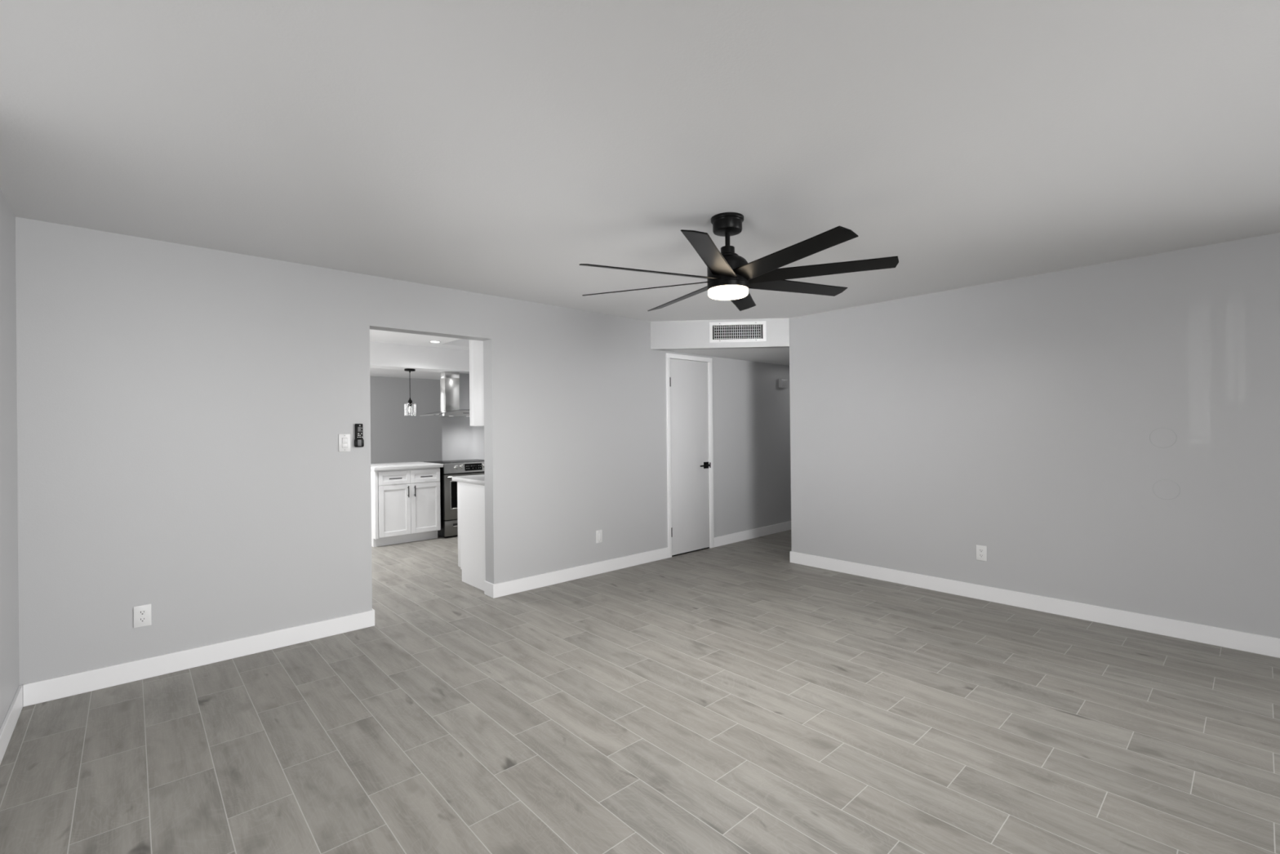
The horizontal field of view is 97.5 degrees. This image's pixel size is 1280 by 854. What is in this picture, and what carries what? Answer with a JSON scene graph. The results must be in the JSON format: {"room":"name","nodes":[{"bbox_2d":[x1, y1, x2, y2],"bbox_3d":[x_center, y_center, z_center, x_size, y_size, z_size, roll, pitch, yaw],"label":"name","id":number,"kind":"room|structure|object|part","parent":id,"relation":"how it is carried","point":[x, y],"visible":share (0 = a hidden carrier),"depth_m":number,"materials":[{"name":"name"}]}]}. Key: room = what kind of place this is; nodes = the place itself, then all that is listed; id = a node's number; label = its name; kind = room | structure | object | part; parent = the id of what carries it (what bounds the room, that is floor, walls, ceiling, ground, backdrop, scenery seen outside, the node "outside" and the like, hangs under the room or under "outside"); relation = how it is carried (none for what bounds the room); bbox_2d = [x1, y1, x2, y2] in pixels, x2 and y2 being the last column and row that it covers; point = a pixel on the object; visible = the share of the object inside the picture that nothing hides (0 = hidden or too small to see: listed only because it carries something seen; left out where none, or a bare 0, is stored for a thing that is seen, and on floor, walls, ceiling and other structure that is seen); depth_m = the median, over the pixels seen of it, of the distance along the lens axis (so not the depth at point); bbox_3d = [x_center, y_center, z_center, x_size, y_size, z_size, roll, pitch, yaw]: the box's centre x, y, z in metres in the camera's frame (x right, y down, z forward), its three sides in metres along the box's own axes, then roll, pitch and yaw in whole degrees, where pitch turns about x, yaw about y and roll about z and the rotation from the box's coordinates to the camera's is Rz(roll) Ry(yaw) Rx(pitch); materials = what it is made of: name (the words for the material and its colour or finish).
{"room":"empty living room","nodes":[
{"label":"empty living room","id":0,"kind":"room"},
{"bbox_2d":[0,188,19,728],"bbox_3d":[-3.218,0.174,2.823,0.140,2.440,15.390,0,0,-42],"label":"wall","id":1,"kind":"structure","parent":0,"point":[9,584],"depth_m":2.59,"materials":[{"name":"grey paint"}]},
{"bbox_2d":[0,684,22,764],"bbox_3d":[-0.572,1.308,0.035,0.013,0.110,7.442,0,0,-42],"label":"baseboard","id":2,"kind":"structure","parent":1,"relation":"attached to","point":[9,723],"depth_m":2.52,"materials":[{"name":"white wood"}]},
{"bbox_2d":[15,217,791,685],"bbox_3d":[-0.012,0.147,5.699,8.754,2.440,0.145,0,0,-42],"label":"wall","id":3,"kind":"structure","parent":0,"point":[183,411],"depth_m":3.50,"materials":[{"name":"grey paint"}]},
{"bbox_2d":[133,604,151,627],"bbox_3d":[-2.747,1.043,3.101,0.074,0.117,0.008,0,0,-42],"label":"wall outlet","id":4,"kind":"object","parent":3,"relation":"attached to","point":[142,614],"visible":1,"depth_m":3.10,"materials":[{"name":"white plastic"}]},
{"bbox_2d":[137,616,146,622],"bbox_3d":[-2.745,1.062,3.100,0.034,0.027,0.003,0,0,-42],"label":"receptacle","id":5,"kind":"object","parent":4,"relation":"attached to","point":[140,619],"depth_m":3.10,"materials":[{"name":"white plastic"}]},
{"bbox_2d":[137,609,146,615],"bbox_3d":[-2.746,1.024,3.100,0.034,0.027,0.003,0,0,-42],"label":"receptacle","id":6,"kind":"object","parent":4,"relation":"attached to","point":[140,612],"depth_m":3.10,"materials":[{"name":"white plastic"}]},
{"bbox_2d":[22,608,374,706],"bbox_3d":[-2.510,1.333,3.408,1.656,0.110,0.158,0,0,-42],"label":"baseboard","id":7,"kind":"structure","parent":3,"relation":"attached to","point":[61,686],"depth_m":3.21,"materials":[{"name":"white wood"}]},
{"bbox_2d":[338,433,350,451],"bbox_3d":[-1.994,0.106,3.794,0.072,0.119,0.010,0,0,-42],"label":"light switch","id":8,"kind":"object","parent":3,"relation":"attached to","point":[344,439],"visible":1,"depth_m":3.79,"materials":[{"name":"white plastic"}]},
{"bbox_2d":[354,423,364,447],"bbox_3d":[-1.925,0.058,3.847,0.057,0.160,0.026,0,0,-42],"label":"remote control","id":9,"kind":"object","parent":3,"relation":"attached to","point":[358,441],"visible":1,"depth_m":3.84,"materials":[{"name":"black plastic"}]},
{"bbox_2d":[469,339,484,426],"bbox_3d":[-0.937,-0.392,5.186,1.206,0.760,0.330,0,0,-42],"label":"upper cabinet","id":10,"kind":"object","parent":3,"relation":"attached to","point":[476,347],"visible":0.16,"depth_m":4.79,"materials":[{"name":"white wood"}]},
{"bbox_3d":[-1.260,-0.389,5.100,0.601,0.756,0.023,0,0,-42],"label":"cabinet door","id":11,"kind":"part","parent":10,"relation":"part of","materials":[{"name":"white wood"}]},
{"bbox_2d":[484,546,668,598],"bbox_3d":[-0.492,1.316,5.241,1.996,0.110,0.158,0,0,-42],"label":"baseboard","id":12,"kind":"structure","parent":3,"relation":"attached to","point":[503,588],"depth_m":5.01,"materials":[{"name":"white wood"}]},
{"bbox_2d":[595,529,602,542],"bbox_3d":[-0.382,1.023,5.250,0.072,0.119,0.008,0,0,-42],"label":"wall plate","id":13,"kind":"object","parent":3,"relation":"attached to","point":[599,532],"visible":1,"depth_m":5.25,"materials":[{"name":"white plastic"}]},
{"bbox_2d":[666,352,714,557],"bbox_3d":[0.559,0.294,6.098,0.726,2.136,0.098,0,0,-42],"label":"door","id":14,"kind":"structure","parent":3,"relation":"in","point":[689,379],"depth_m":6.09,"materials":[{"name":"white painted wood"},{"name":"black metal"}]},
{"bbox_3d":[0.739,0.426,6.268,0.074,0.072,0.013,0,0,-42],"label":"handle","id":15,"kind":"part","parent":14,"relation":"part of","materials":[{"name":"black metal"}]},
{"bbox_2d":[714,520,791,546],"bbox_3d":[2.063,1.294,7.465,3.323,0.110,0.013,0,0,-42],"label":"baseboard","id":16,"kind":"structure","parent":3,"relation":"attached to","point":[720,540],"depth_m":6.81,"materials":[{"name":"white wood"}]},
{"bbox_2d":[778,378,787,388],"bbox_3d":[1.856,-0.562,7.275,0.151,0.115,0.046,0,0,-42],"label":"door chime","id":17,"kind":"object","parent":3,"relation":"attached to","point":[783,383],"visible":1,"depth_m":7.24,"materials":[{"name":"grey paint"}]},
{"bbox_2d":[369,376,442,463],"bbox_3d":[-6.282,0.218,10.369,5.754,2.440,0.100,0,0,-42],"label":"wall","id":18,"kind":"structure","parent":0,"point":[396,437],"depth_m":11.59,"materials":[{"name":"grey paint"}]},
{"bbox_2d":[441,373,484,460],"bbox_3d":[-2.041,0.172,8.493,2.000,2.440,0.120,0,0,-42],"label":"wall","id":19,"kind":"structure","parent":0,"point":[460,440],"depth_m":7.98,"materials":[{"name":"grey paint"}]},
{"bbox_2d":[421,371,469,417],"bbox_3d":[-2.477,-0.451,7.601,0.762,0.618,0.621,0,0,-42],"label":"range hood","id":20,"kind":"object","parent":19,"relation":"attached to","point":[449,380],"visible":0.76,"depth_m":7.69,"materials":[{"name":"silver metal"}]},
{"bbox_2d":[439,409,469,417],"bbox_3d":[-2.481,-0.181,7.607,0.600,0.077,0.602,0,0,-42],"label":"hood","id":21,"kind":"object","parent":20,"relation":"attached to","point":[446,413],"depth_m":7.34,"materials":[{"name":"grey metal"}]},
{"bbox_2d":[0,0,1279,379],"bbox_3d":[-0.044,-1.178,5.722,8.755,0.210,15.390,0,0,-42],"label":"ceiling","id":22,"kind":"structure","parent":0,"point":[497,148],"depth_m":2.08,"materials":[{"name":"white paint"}]},
{"bbox_2d":[404,368,416,415],"bbox_3d":[-2.997,-0.452,7.321,0.139,0.607,0.139,0,0,-42],"label":"pendant lamp","id":23,"kind":"object","parent":22,"relation":"hanging from","point":[410,408],"visible":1,"depth_m":7.27,"materials":[{"name":"clear glass"}]},
{"bbox_3d":[-2.995,-0.228,7.321,0.139,0.158,0.139,0,0,-42],"label":"lamp shade","id":24,"kind":"part","parent":23,"relation":"part of","materials":[{"name":"clear glass"}]},
{"bbox_3d":[-2.998,-0.545,7.321,0.008,0.350,0.008,0,0,-42],"label":"cord","id":25,"kind":"part","parent":23,"relation":"part of","materials":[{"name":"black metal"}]},
{"bbox_2d":[369,341,469,373],"bbox_3d":[-3.306,-0.895,7.039,5.414,0.285,0.350,0,0,-42],"label":"beam","id":26,"kind":"structure","parent":22,"relation":"attached to","point":[382,355],"depth_m":7.23,"materials":[{"name":"white paint"}]},
{"bbox_2d":[428,340,440,342],"bbox_3d":[-2.513,-1.044,6.886,0.148,0.004,0.148,0,0,-42],"label":"recessed light","id":27,"kind":"object","parent":22,"relation":"in","point":[431,341],"visible":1,"depth_m":6.87,"materials":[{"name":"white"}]},
{"bbox_2d":[579,212,898,311],"bbox_3d":[0.456,-0.880,2.916,1.572,0.406,1.572,0,0,-42],"label":"ceiling fan","id":28,"kind":"object","parent":22,"relation":"hanging from","point":[730,277],"visible":1,"depth_m":2.79,"materials":[{"name":"black metal"}]},
{"bbox_3d":[0.031,-0.754,3.056,0.727,0.045,0.128,-1,0,18],"label":"blade","id":29,"kind":"part","parent":28,"relation":"part of","materials":[{"name":"black"}]},
{"bbox_3d":[0.057,-0.751,2.714,0.727,0.050,0.128,-1,0,-27],"label":"blade","id":30,"kind":"part","parent":28,"relation":"part of","materials":[{"name":"black"}]},
{"bbox_3d":[0.254,-0.761,3.316,0.128,0.038,0.727,-1,0,-27],"label":"blade","id":31,"kind":"part","parent":28,"relation":"part of","materials":[{"name":"black"}]},
{"bbox_3d":[0.317,-0.756,2.490,0.128,0.044,0.727,-1,0,18],"label":"blade","id":32,"kind":"part","parent":28,"relation":"part of","materials":[{"name":"black"}]},
{"bbox_3d":[0.596,-0.771,3.342,0.128,0.047,0.727,-1,0,18],"label":"blade","id":33,"kind":"part","parent":28,"relation":"part of","materials":[{"name":"black"}]},
{"bbox_3d":[0.659,-0.766,2.516,0.128,0.033,0.727,-1,0,-27],"label":"blade","id":34,"kind":"part","parent":28,"relation":"part of","materials":[{"name":"black"}]},
{"bbox_3d":[0.857,-0.776,3.119,0.727,0.049,0.128,-1,0,-27],"label":"blade","id":35,"kind":"part","parent":28,"relation":"part of","materials":[{"name":"black"}]},
{"bbox_3d":[0.883,-0.773,2.777,0.727,0.042,0.128,-1,0,18],"label":"blade","id":36,"kind":"part","parent":28,"relation":"part of","materials":[{"name":"black"}]},
{"bbox_2d":[0,529,1279,853],"bbox_3d":[-0.018,1.417,5.718,8.754,0.100,15.390,0,0,-42],"label":"floor","id":37,"kind":"structure","parent":0,"point":[740,697],"depth_m":2.49,"materials":[{"name":"grey tile"}]},
{"bbox_2d":[370,467,440,546],"bbox_3d":[-3.007,0.955,7.009,0.773,0.889,0.766,0,0,-42],"label":"base cabinet","id":38,"kind":"object","parent":37,"relation":"on","point":[406,505],"visible":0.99,"depth_m":6.73,"materials":[{"name":"white wood"}]},
{"bbox_3d":[-3.295,0.957,6.773,0.031,0.889,0.728,0,0,-42],"label":"panel","id":39,"kind":"part","parent":38,"relation":"part of","materials":[{"name":"white wood"}]},
{"bbox_3d":[-2.904,0.602,6.647,0.362,0.156,0.019,0,0,-42],"label":"drawer","id":40,"kind":"part","parent":38,"relation":"part of","materials":[{"name":"white wood"}]},
{"bbox_3d":[-2.900,0.985,6.647,0.362,0.602,0.019,0,0,-42],"label":"cabinet door","id":41,"kind":"part","parent":38,"relation":"part of","materials":[{"name":"white wood"}]},
{"bbox_2d":[370,461,443,471],"bbox_3d":[-3.025,0.488,7.034,0.816,0.041,0.802,0,0,-42],"label":"countertop","id":42,"kind":"structure","parent":38,"relation":"on","point":[402,465],"depth_m":6.84,"materials":[{"name":"white stone"}]},
{"bbox_3d":[-2.634,0.599,6.893,0.362,0.156,0.019,0,0,-42],"label":"drawer","id":43,"kind":"part","parent":38,"relation":"part of","materials":[{"name":"white wood"}]},
{"bbox_3d":[-2.630,0.982,6.893,0.362,0.602,0.019,0,0,-42],"label":"cabinet door","id":44,"kind":"part","parent":38,"relation":"part of","materials":[{"name":"white wood"}]},
{"bbox_2d":[424,458,484,537],"bbox_3d":[-2.356,0.926,7.481,0.766,0.936,0.723,0,0,-42],"label":"range cooker","id":45,"kind":"object","parent":37,"relation":"on","point":[448,487],"visible":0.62,"depth_m":7.08,"materials":[{"name":"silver metal"}]},
{"bbox_3d":[-2.163,1.271,7.271,0.758,0.193,0.040,0,0,-42],"label":"drawer","id":46,"kind":"part","parent":45,"relation":"part of","materials":[{"name":"silver metal"}]},
{"bbox_2d":[424,458,484,463],"bbox_3d":[-2.402,0.468,7.527,0.766,0.020,0.600,0,0,-42],"label":"cooktop","id":47,"kind":"object","parent":45,"relation":"in","point":[476,460],"depth_m":7.43,"materials":[{"name":"black glass"}]},
{"bbox_3d":[-2.167,0.880,7.272,0.758,0.566,0.040,0,0,-42],"label":"oven door","id":48,"kind":"part","parent":45,"relation":"part of","materials":[{"name":"silver metal"}]},
{"bbox_3d":[-2.191,0.522,7.295,0.758,0.129,0.100,0,0,-42],"label":"control panel","id":49,"kind":"part","parent":45,"relation":"part of","materials":[{"name":"silver metal"}]},
{"bbox_3d":[-2.157,0.517,7.274,0.236,0.088,0.020,0,0,-42],"label":"display panel","id":50,"kind":"part","parent":45,"relation":"part of","materials":[{"name":"black glass"}]},
{"bbox_2d":[457,481,485,591],"bbox_3d":[-1.012,0.932,5.283,1.204,0.889,0.597,0,0,-42],"label":"base cabinet","id":51,"kind":"object","parent":37,"relation":"on","point":[470,497],"visible":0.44,"depth_m":4.88,"materials":[{"name":"white wood"}]},
{"bbox_3d":[-1.427,0.878,5.296,0.601,0.764,0.021,0,0,-42],"label":"cabinet door","id":52,"kind":"part","parent":51,"relation":"part of","materials":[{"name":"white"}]},
{"bbox_3d":[-1.623,0.880,5.075,0.018,0.768,0.035,0,0,-42],"label":"frame","id":53,"kind":"part","parent":51,"relation":"part of","materials":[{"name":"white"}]},
{"bbox_2d":[452,474,484,485],"bbox_3d":[-1.038,0.466,5.308,1.244,0.039,0.659,0,0,-42],"label":"countertop","id":54,"kind":"structure","parent":51,"relation":"on","point":[479,479],"depth_m":4.95,"materials":[{"name":"white stone"}]},
{"bbox_2d":[650,318,789,350],"bbox_3d":[0.803,-0.941,5.718,1.429,0.282,0.100,-1,0,4],"label":"wall header","id":55,"kind":"structure","parent":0,"point":[695,334],"depth_m":5.69,"materials":[{"name":"grey paint"}]},
{"bbox_2d":[709,320,766,342],"bbox_3d":[0.986,-0.957,5.697,0.563,0.204,0.112,-1,0,4],"label":"air vent","id":56,"kind":"object","parent":55,"relation":"in","point":[757,332],"visible":1,"depth_m":5.66,"materials":[{"name":"white metal"}]},
{"bbox_2d":[662,347,789,365],"bbox_3d":[2.078,-0.821,6.829,4.130,0.020,1.010,0,0,-42],"label":"ceiling","id":57,"kind":"structure","parent":0,"point":[780,356],"depth_m":6.17,"materials":[{"name":"white paint"}]},
{"bbox_2d":[789,232,1279,638],"bbox_3d":[3.714,0.105,3.269,0.120,2.440,6.445,0,0,-42],"label":"wall","id":58,"kind":"structure","parent":0,"point":[1015,418],"depth_m":3.94,"materials":[{"name":"grey paint"}]},
{"bbox_2d":[976,544,986,561],"bbox_3d":[2.647,0.977,4.355,0.008,0.117,0.074,0,0,-42],"label":"wall outlet","id":59,"kind":"object","parent":58,"relation":"attached to","point":[981,550],"visible":1,"depth_m":4.35,"materials":[{"name":"white plastic"}]},
{"bbox_2d":[789,551,1279,657],"bbox_3d":[3.717,1.270,3.267,0.133,0.110,6.458,0,0,-42],"label":"baseboard","id":60,"kind":"structure","parent":58,"relation":"attached to","point":[1225,637],"depth_m":3.95,"materials":[{"name":"white wood"}]}
]}

